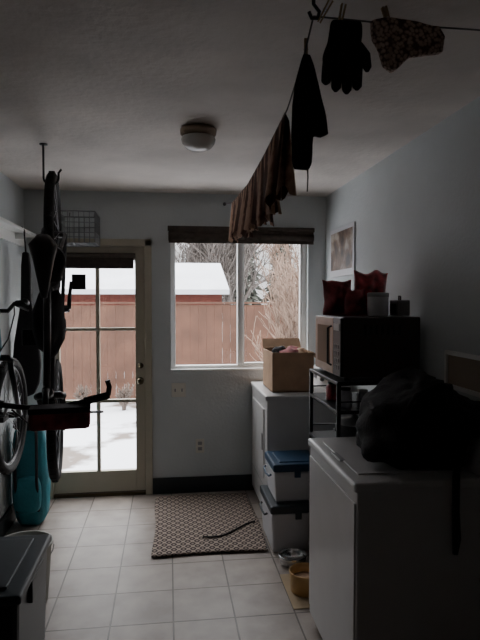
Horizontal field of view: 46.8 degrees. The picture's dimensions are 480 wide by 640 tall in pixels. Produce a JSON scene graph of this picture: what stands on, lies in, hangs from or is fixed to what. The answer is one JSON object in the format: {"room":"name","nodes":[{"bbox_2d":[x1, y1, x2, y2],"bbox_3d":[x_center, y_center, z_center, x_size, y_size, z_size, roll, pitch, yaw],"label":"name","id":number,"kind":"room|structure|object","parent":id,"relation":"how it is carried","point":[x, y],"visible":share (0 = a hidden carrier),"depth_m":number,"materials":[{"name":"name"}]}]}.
{"room":"utility room","nodes":[
{"label":"utility room","id":0,"kind":"room"},
{"bbox_2d":[0,172,23,518],"bbox_3d":[-1.378,0.358,1.464,0.140,2.540,5.830,0,2,-7],"label":"wall","id":1,"kind":"structure","parent":0,"point":[11,194],"depth_m":3.89,"materials":[{"name":"paint"}]},
{"bbox_2d":[0,503,15,536],"bbox_3d":[-1.299,1.462,1.504,0.015,0.130,5.810,0,2,-7],"label":"baseboard","id":2,"kind":"structure","parent":1,"relation":"attached to","point":[9,517],"depth_m":3.79,"materials":[{"name":"grey"}]},
{"bbox_2d":[0,216,35,246],"bbox_3d":[-1.539,-0.590,3.613,0.098,0.100,1.400,0,2,-7],"label":"wall shelf","id":3,"kind":"object","parent":1,"relation":"attached to","point":[11,232],"visible":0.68,"depth_m":3.86,"materials":[{"name":"white wood"}]},
{"bbox_2d":[13,226,41,395],"bbox_3d":[-1.522,-0.060,3.958,0.189,1.210,0.070,0,2,-13],"label":"racket bag","id":4,"kind":"object","parent":3,"relation":"hanging from","point":[29,357],"visible":0.67,"depth_m":3.93,"materials":[{"name":"black fabric"}]},
{"bbox_3d":[-1.350,0.127,2.690,0.234,0.165,0.290,0,2,-7],"label":"wall bracket","id":5,"kind":"object","parent":1,"relation":"attached to","visible":0},
{"bbox_2d":[0,298,29,474],"bbox_3d":[-1.293,0.406,2.758,0.360,1.039,1.738,0,2,-7],"label":"bicycle","id":6,"kind":"object","parent":5,"relation":"hanging from","point":[11,364],"visible":0.93,"depth_m":3.23,"materials":[{"name":"black rubber"}]},
{"bbox_2d":[5,490,322,639],"bbox_3d":[-0.109,1.571,1.672,2.420,0.100,5.830,0,2,-7],"label":"floor","id":7,"kind":"structure","parent":0,"point":[105,583],"depth_m":3.10,"materials":[{"name":"tile"}]},
{"bbox_2d":[0,534,51,639],"bbox_3d":[-1.112,1.251,2.302,0.535,0.495,0.560,0,2,-7],"label":"storage tote","id":8,"kind":"object","parent":7,"relation":"on","point":[23,559],"visible":1,"depth_m":2.27,"materials":[{"name":"black plastic"}]},
{"bbox_2d":[4,530,53,600],"bbox_3d":[-1.132,1.319,2.907,0.306,0.315,0.296,0,2,-7],"label":"plastic bucket","id":9,"kind":"object","parent":7,"relation":"on","point":[31,532],"visible":0.21,"depth_m":2.93,"materials":[{"name":"grey plastic"}]},
{"bbox_2d":[12,415,50,524],"bbox_3d":[-1.475,1.052,3.914,0.244,0.764,0.302,0,2,-7],"label":"backpack","id":10,"kind":"object","parent":7,"relation":"on","point":[31,482],"visible":0.72,"depth_m":3.82,"materials":[{"name":"fabric"}]},
{"bbox_2d":[151,492,267,557],"bbox_3d":[-0.242,1.425,3.957,0.741,0.010,1.056,0,2,-7],"label":"area rug","id":11,"kind":"object","parent":7,"relation":"on","point":[182,521],"visible":1,"depth_m":3.87,"materials":[{"name":"beige fabric"}]},
{"bbox_2d":[203,521,254,537],"bbox_3d":[-0.054,1.422,3.757,0.438,0.012,0.068,-2,3,-37],"label":"strap","id":12,"kind":"object","parent":11,"relation":"on","point":[250,521],"visible":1,"depth_m":3.70,"materials":[{"name":"black fabric"}]},
{"bbox_2d":[259,485,308,551],"bbox_3d":[0.326,1.296,3.663,0.376,0.306,0.428,0,2,-7],"label":"cooler","id":13,"kind":"object","parent":7,"relation":"on","point":[285,523],"visible":0.73,"depth_m":3.47,"materials":[{"name":"grey plastic"}]},
{"bbox_2d":[263,450,308,501],"bbox_3d":[0.329,1.018,3.648,0.332,0.249,0.338,0,2,-7],"label":"cooler","id":14,"kind":"object","parent":13,"relation":"on","point":[287,473],"visible":0.85,"depth_m":3.50,"materials":[{"name":"grey plastic"}]},
{"bbox_2d":[278,548,306,567],"bbox_3d":[0.315,1.433,3.337,0.170,0.057,0.170,0,2,-7],"label":"pet bowl","id":15,"kind":"object","parent":7,"relation":"on","point":[288,557],"visible":0.91,"depth_m":3.37,"materials":[{"name":"silver metal"}]},
{"bbox_2d":[280,574,309,609],"bbox_3d":[0.396,1.470,3.030,0.290,0.004,0.360,0,2,-7],"label":"mat","id":16,"kind":"object","parent":7,"relation":"on","point":[297,602],"visible":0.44,"depth_m":2.93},
{"bbox_2d":[289,562,308,597],"bbox_3d":[0.357,1.412,3.013,0.180,0.112,0.180,0,2,-7],"label":"bowl","id":17,"kind":"object","parent":16,"relation":"on","point":[299,572],"visible":0.59,"depth_m":2.97,"materials":[{"name":"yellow ceramic"}]},
{"bbox_2d":[251,365,351,504],"bbox_3d":[0.438,0.902,4.272,0.631,1.049,0.716,0,2,-7],"label":"cabinet","id":18,"kind":"object","parent":7,"relation":"on","point":[280,421],"visible":0.4,"depth_m":3.92,"materials":[{"name":"white metal"}]},
{"bbox_2d":[262,338,315,392],"bbox_3d":[0.405,0.335,4.251,0.403,0.361,0.458,0,2,-7],"label":"cardboard box","id":19,"kind":"object","parent":18,"relation":"on","point":[282,372],"visible":0.82,"depth_m":4.03,"materials":[{"name":"brown cardboard"}]},
{"bbox_2d":[272,346,307,352],"bbox_3d":[0.371,0.350,4.218,0.254,0.312,0.324,0,2,-7],"label":"cloth bundle","id":20,"kind":"object","parent":19,"relation":"in","point":[280,349],"visible":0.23,"depth_m":4.16,"materials":[{"name":"multicoloured"}]},
{"bbox_2d":[308,368,383,542],"bbox_3d":[0.671,0.883,3.078,0.455,1.173,0.555,0,2,-7],"label":"storage rack","id":21,"kind":"object","parent":7,"relation":"on","point":[334,406],"visible":0.24,"depth_m":2.96,"materials":[{"name":"black metal"}]},
{"bbox_2d":[326,381,335,400],"bbox_3d":[0.513,0.390,3.057,0.080,0.103,0.080,0,2,-7],"label":"storage jar","id":22,"kind":"object","parent":21,"relation":"in","point":[330,388],"visible":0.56,"depth_m":3.02,"materials":[{"name":"red plastic"}]},
{"bbox_2d":[333,414,358,436],"bbox_3d":[0.597,0.587,2.944,0.225,0.178,0.199,0,2,-7],"label":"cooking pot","id":23,"kind":"object","parent":21,"relation":"on","point":[348,424],"visible":0.39,"depth_m":2.87,"materials":[{"name":"grey metal"}]},
{"bbox_2d":[341,387,351,408],"bbox_3d":[0.540,0.397,2.849,0.070,0.103,0.070,0,2,-7],"label":"storage jar","id":24,"kind":"object","parent":21,"relation":"in","point":[346,394],"visible":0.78,"depth_m":2.82,"materials":[{"name":"grey"}]},
{"bbox_2d":[356,389,367,407],"bbox_3d":[0.631,0.402,2.851,0.064,0.093,0.064,0,2,-7],"label":"storage jar","id":25,"kind":"object","parent":21,"relation":"in","point":[361,392],"visible":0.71,"depth_m":2.83,"materials":[{"name":"grey glass"}]},
{"bbox_2d":[316,315,419,379],"bbox_3d":[0.664,0.137,3.022,0.448,0.322,0.471,0,2,-7],"label":"microwave oven","id":26,"kind":"object","parent":21,"relation":"on","point":[347,347],"visible":0.97,"depth_m":2.79,"materials":[{"name":"black plastic"},{"name":"glass"},{"name":"metal"}]},
{"bbox_2d":[322,280,350,314],"bbox_3d":[0.549,-0.129,3.135,0.167,0.199,0.167,2,3,37],"label":"snack bag","id":27,"kind":"object","parent":26,"relation":"on","point":[334,292],"visible":0.8,"depth_m":3.09,"materials":[{"name":"plastic"}]},
{"bbox_2d":[343,289,364,315],"bbox_3d":[0.611,-0.095,2.963,0.107,0.143,0.113,1,2,28],"label":"snack bag","id":28,"kind":"object","parent":26,"relation":"on","point":[354,299],"visible":1,"depth_m":2.93,"materials":[{"name":"plastic"}]},
{"bbox_2d":[354,270,387,314],"bbox_3d":[0.714,-0.152,3.064,0.174,0.250,0.159,1,2,32],"label":"snack bag","id":29,"kind":"object","parent":26,"relation":"on","point":[375,281],"visible":0.51,"depth_m":3.02,"materials":[{"name":"plastic"}]},
{"bbox_2d":[367,292,388,315],"bbox_3d":[0.722,-0.083,2.906,0.114,0.122,0.114,0,2,-7],"label":"canister","id":30,"kind":"object","parent":26,"relation":"on","point":[377,302],"visible":1,"depth_m":2.86,"materials":[{"name":"grey metal"}]},
{"bbox_2d":[390,296,409,315],"bbox_3d":[0.847,-0.076,2.948,0.072,0.107,0.110,0,2,-7],"label":"jar","id":31,"kind":"object","parent":26,"relation":"on","point":[399,307],"visible":1,"depth_m":2.90,"materials":[{"name":"grey ceramic"}]},
{"bbox_2d":[308,435,479,639],"bbox_3d":[0.682,0.969,2.414,0.625,1.049,0.686,0,2,-7],"label":"chest freezer","id":32,"kind":"object","parent":7,"relation":"on","point":[383,565],"visible":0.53,"depth_m":2.08,"materials":[{"name":"white metal"}]},
{"bbox_2d":[356,367,479,469],"bbox_3d":[0.737,0.395,2.322,0.523,0.370,0.476,0,2,-7],"label":"duffel bag","id":33,"kind":"object","parent":32,"relation":"on","point":[413,419],"visible":0.99,"depth_m":2.14,"materials":[{"name":"black fabric"}]},
{"bbox_2d":[452,443,460,554],"bbox_3d":[0.802,0.661,2.055,0.032,0.413,0.044,1,2,16],"label":"strap","id":34,"kind":"object","parent":33,"relation":"attached to","point":[456,530],"visible":1,"depth_m":2.04,"materials":[{"name":"black fabric"}]},
{"bbox_2d":[24,189,325,477],"bbox_3d":[-0.492,0.245,4.586,2.700,2.540,0.140,0,2,-7],"label":"wall","id":35,"kind":"structure","parent":0,"point":[216,408],"depth_m":4.53,"materials":[{"name":"paint"}]},
{"bbox_2d":[61,210,99,246],"bbox_3d":[-1.221,-0.705,4.218,0.276,0.272,0.330,0,2,-7],"label":"wire basket","id":36,"kind":"object","parent":35,"relation":"attached to","point":[96,217],"visible":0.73,"depth_m":4.19,"materials":[{"name":"grey metal"}]},
{"bbox_2d":[50,238,152,498],"bbox_3d":[-1.131,0.387,4.477,0.835,2.065,0.203,0,2,-7],"label":"door","id":37,"kind":"structure","parent":35,"relation":"in","point":[138,480],"depth_m":4.47,"materials":[{"name":"beige paint"}]},
{"bbox_2d":[66,252,134,268],"bbox_3d":[-1.135,-0.470,4.396,0.603,0.124,0.038,0,2,-7],"label":"roller shade","id":38,"kind":"object","parent":37,"relation":"attached to","point":[73,260],"visible":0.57,"depth_m":4.41,"materials":[{"name":"brown fabric"}]},
{"bbox_2d":[171,383,185,396],"bbox_3d":[-0.500,0.571,4.518,0.115,0.115,0.015,0,2,-7],"label":"switch plate","id":39,"kind":"object","parent":35,"relation":"attached to","point":[177,389],"visible":1,"depth_m":4.52,"materials":[{"name":"grey plastic"}]},
{"bbox_2d":[196,439,203,452],"bbox_3d":[-0.329,1.034,4.559,0.070,0.115,0.010,0,2,-7],"label":"wall outlet","id":40,"kind":"object","parent":35,"relation":"attached to","point":[199,442],"visible":1,"depth_m":4.56,"materials":[{"name":"grey plastic"}]},
{"bbox_2d":[153,474,253,493],"bbox_3d":[-0.482,1.352,4.548,2.420,0.130,0.015,0,2,-7],"label":"baseboard","id":41,"kind":"structure","parent":35,"relation":"attached to","point":[193,484],"depth_m":4.56,"materials":[{"name":"black wood"}]},
{"bbox_2d":[170,243,306,370],"bbox_3d":[-0.004,-0.161,4.619,1.140,1.150,0.112,0,2,-7],"label":"window","id":42,"kind":"structure","parent":35,"relation":"in","point":[241,365],"depth_m":4.61,"materials":[{"name":"white plastic"}]},
{"bbox_2d":[168,226,314,244],"bbox_3d":[0.015,-0.685,4.506,1.195,0.135,0.079,0,2,-7],"label":"roller shade","id":43,"kind":"object","parent":35,"relation":"attached to","point":[176,234],"visible":0.94,"depth_m":4.48,"materials":[{"name":"brown fabric"}]},
{"bbox_2d":[0,0,479,196],"bbox_3d":[-0.109,-0.977,1.580,2.700,0.120,6.110,0,2,-7],"label":"ceiling","id":44,"kind":"structure","parent":0,"point":[110,87],"depth_m":2.28,"materials":[{"name":"paint"}]},
{"bbox_2d":[39,143,61,184],"bbox_3d":[-1.042,-0.855,3.063,0.122,0.230,0.044,0,2,-7],"label":"hook","id":45,"kind":"object","parent":44,"relation":"attached to","point":[41,144],"visible":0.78,"depth_m":3.05,"materials":[{"name":"black metal"}]},
{"bbox_2d":[0,171,111,482],"bbox_3d":[-0.939,0.049,2.941,0.586,1.738,1.092,0,2,-7],"label":"bicycle","id":46,"kind":"object","parent":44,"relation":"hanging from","point":[52,414],"visible":1,"depth_m":2.75,"materials":[{"name":"black metal"}]},
{"bbox_2d":[180,123,216,151],"bbox_3d":[-0.209,-0.903,2.786,0.184,0.113,0.184,0,2,-7],"label":"ceiling lamp","id":47,"kind":"object","parent":44,"relation":"attached to","point":[196,137],"depth_m":2.72,"materials":[{"name":"white glass"}]},
{"bbox_2d":[307,0,320,19],"bbox_3d":[0.187,-0.836,1.407,0.040,0.148,0.040,0,2,-7],"label":"hook","id":48,"kind":"object","parent":44,"relation":"attached to","point":[314,5],"visible":1,"depth_m":1.41,"materials":[{"name":"black metal"}]},
{"bbox_2d":[223,15,313,205],"bbox_3d":[0.036,-0.803,2.967,0.028,0.196,3.131,0,2,-6],"label":"clothesline","id":49,"kind":"object","parent":48,"relation":"hanging from","point":[224,203],"visible":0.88,"depth_m":1.74,"materials":[{"name":"grey fabric"}]},
{"bbox_2d":[228,114,296,242],"bbox_3d":[0.054,-0.608,2.872,0.091,0.375,2.151,0,2,-6],"label":"hanging cloth","id":50,"kind":"object","parent":49,"relation":"hanging from","point":[256,205],"visible":1,"depth_m":2.21,"materials":[{"name":"brown fabric"}]},
{"bbox_2d":[303,38,308,53],"bbox_3d":[0.183,-0.748,1.541,0.014,0.063,0.016,0,2,-7],"label":"clothespin","id":51,"kind":"object","parent":49,"relation":"attached to","point":[305,39],"visible":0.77,"depth_m":1.53,"materials":[{"name":"brown wood"}]},
{"bbox_2d":[291,54,327,169],"bbox_3d":[0.194,-0.578,1.546,0.103,0.317,0.026,0,2,-3],"label":"stocking","id":52,"kind":"object","parent":49,"relation":"hanging from","point":[309,120],"visible":1,"depth_m":1.54,"materials":[{"name":"black fabric"}]},
{"bbox_2d":[307,166,308,191],"bbox_3d":[0.187,-0.391,1.537,0.006,0.070,0.006,0,2,-7],"label":"string","id":53,"kind":"object","parent":52,"relation":"hanging from","point":[307,166],"visible":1,"depth_m":1.54,"materials":[{"name":"grey fabric"}]},
{"bbox_2d":[314,15,479,30],"bbox_3d":[0.655,-0.770,1.449,0.940,0.034,0.028,0,2,-6],"label":"clothesline","id":54,"kind":"object","parent":48,"relation":"hanging from","point":[314,15],"visible":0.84,"depth_m":1.42,"materials":[{"name":"grey"}]},
{"bbox_2d":[317,0,332,23],"bbox_3d":[0.217,-0.786,1.413,0.040,0.060,0.015,0,2,-7],"label":"clothespin","id":55,"kind":"object","parent":54,"relation":"attached to","point":[324,8],"visible":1,"depth_m":1.41,"materials":[{"name":"brown wood"}]},
{"bbox_2d":[338,3,346,19],"bbox_3d":[0.258,-0.770,1.410,0.024,0.063,0.015,0,2,-7],"label":"clothespin","id":56,"kind":"object","parent":54,"relation":"attached to","point":[341,5],"visible":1,"depth_m":1.41,"materials":[{"name":"brown wood"}]},
{"bbox_2d":[321,20,371,94],"bbox_3d":[0.270,-0.668,1.412,0.127,0.187,0.034,0,2,1],"label":"glove","id":57,"kind":"object","parent":54,"relation":"hanging from","point":[345,58],"visible":1,"depth_m":1.40,"materials":[{"name":"black fabric"}]},
{"bbox_2d":[381,5,389,17],"bbox_3d":[0.376,-0.771,1.422,0.030,0.063,0.015,0,2,-7],"label":"clothespin","id":58,"kind":"object","parent":54,"relation":"attached to","point":[384,10],"visible":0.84,"depth_m":1.42,"materials":[{"name":"brown wood"}]},
{"bbox_2d":[370,17,444,72],"bbox_3d":[0.431,-0.705,1.428,0.194,0.136,0.031,0,2,-7],"label":"panties","id":59,"kind":"object","parent":54,"relation":"hanging from","point":[395,40],"visible":1,"depth_m":1.41,"materials":[{"name":"brown fabric"}]},
{"bbox_2d":[325,96,479,416],"bbox_3d":[1.161,0.346,1.793,0.140,2.540,5.830,0,2,-7],"label":"wall","id":60,"kind":"structure","parent":0,"point":[415,212],"depth_m":2.79,"materials":[{"name":"paint"}]},
{"bbox_2d":[330,222,355,277],"bbox_3d":[0.768,-0.516,4.188,0.012,0.370,0.580,0,2,-7],"label":"poster","id":61,"kind":"object","parent":60,"relation":"attached to","point":[342,239],"visible":0.89,"depth_m":4.14,"materials":[{"name":"grey paper"}]},
{"bbox_2d":[444,350,479,397],"bbox_3d":[0.998,0.235,2.433,0.015,0.175,0.390,0,2,-7],"label":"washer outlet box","id":62,"kind":"object","parent":60,"relation":"attached to","point":[461,370],"visible":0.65,"depth_m":2.47,"materials":[{"name":"grey plastic"}]},
{"label":"outside","id":63,"kind":"structure","parent":0,"visible":0},
{"bbox_2d":[62,337,222,470],"bbox_3d":[-3.495,0.772,26.989,50.000,0.091,45.000,0,2,-7],"label":"snowy ground","id":64,"kind":"structure","parent":63,"point":[118,427],"depth_m":6.81,"materials":[{"name":"white snow"}]},
{"bbox_2d":[73,384,90,399],"bbox_3d":[-2.473,1.232,8.713,0.292,0.448,0.327,-2,3,-43],"label":"dry shrub","id":65,"kind":"object","parent":64,"relation":"on","point":[85,394],"visible":0.62,"depth_m":8.65,"materials":[{"name":"beige plant"}]},
{"bbox_2d":[115,383,133,410],"bbox_3d":[-1.802,1.220,8.695,0.304,0.474,0.364,0,2,-7],"label":"dry shrub","id":66,"kind":"object","parent":64,"relation":"on","point":[125,393],"visible":0.77,"depth_m":8.65,"materials":[{"name":"beige plant"}]},
{"bbox_2d":[60,263,228,370],"bbox_3d":[-4.190,-0.201,15.593,7.300,2.840,4.800,0,2,-7],"label":"shed","id":67,"kind":"object","parent":64,"relation":"on","point":[194,282],"visible":0.16,"depth_m":13.96,"materials":[{"name":"brown wood"}]},
{"bbox_2d":[61,302,288,399],"bbox_3d":[-1.209,0.564,9.570,18.057,1.745,0.080,0,2,-7],"label":"wooden fence","id":68,"kind":"object","parent":64,"relation":"on","point":[199,329],"visible":0.15,"depth_m":9.47,"materials":[{"name":"brown wood"}]},
{"bbox_2d":[175,243,236,286],"bbox_3d":[-2.278,-2.352,23.209,5.251,6.652,4.087,0,2,-7],"label":"bare tree","id":69,"kind":"object","parent":64,"relation":"on","point":[191,259],"visible":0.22,"depth_m":22.72,"materials":[{"name":"grey plant"}]},
{"bbox_2d":[187,243,283,304],"bbox_3d":[-0.668,-2.777,24.225,6.183,7.423,4.746,-1,2,-26],"label":"bare tree","id":70,"kind":"object","parent":64,"relation":"on","point":[225,265],"visible":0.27,"depth_m":23.58,"materials":[{"name":"grey plant"}]},
{"bbox_2d":[223,244,266,304],"bbox_3d":[0.269,-4.621,32.646,3.112,10.449,3.405,0,2,-7],"label":"conifer tree","id":71,"kind":"object","parent":64,"relation":"on","point":[253,297],"visible":0.04,"depth_m":32.38,"materials":[{"name":"plant"}]},
{"bbox_2d":[244,254,298,361],"bbox_3d":[1.128,0.210,7.572,2.250,2.615,1.892,-1,2,-32],"label":"bush","id":72,"kind":"object","parent":64,"relation":"on","point":[293,331],"visible":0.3,"depth_m":7.27,"materials":[{"name":"beige plant"}]},
{"bbox_2d":[253,244,298,301],"bbox_3d":[1.620,-1.083,13.198,3.621,4.793,3.322,1,2,22],"label":"bush","id":73,"kind":"object","parent":64,"relation":"on","point":[287,255],"visible":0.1,"depth_m":12.92,"materials":[{"name":"beige plant"}]},
{"bbox_2d":[257,264,298,325],"bbox_3d":[1.425,-0.004,7.995,1.894,3.016,2.338,1,2,30],"label":"bush","id":74,"kind":"object","parent":64,"relation":"on","point":[294,272],"visible":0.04,"depth_m":7.54,"materials":[{"name":"beige plant"}]},
{"bbox_2d":[263,244,293,304],"bbox_3d":[2.396,-4.163,33.326,2.987,9.484,2.710,1,2,16],"label":"conifer tree","id":75,"kind":"object","parent":64,"relation":"on","point":[281,247],"visible":0.08,"depth_m":33.20,"materials":[{"name":"plant"}]}
]}

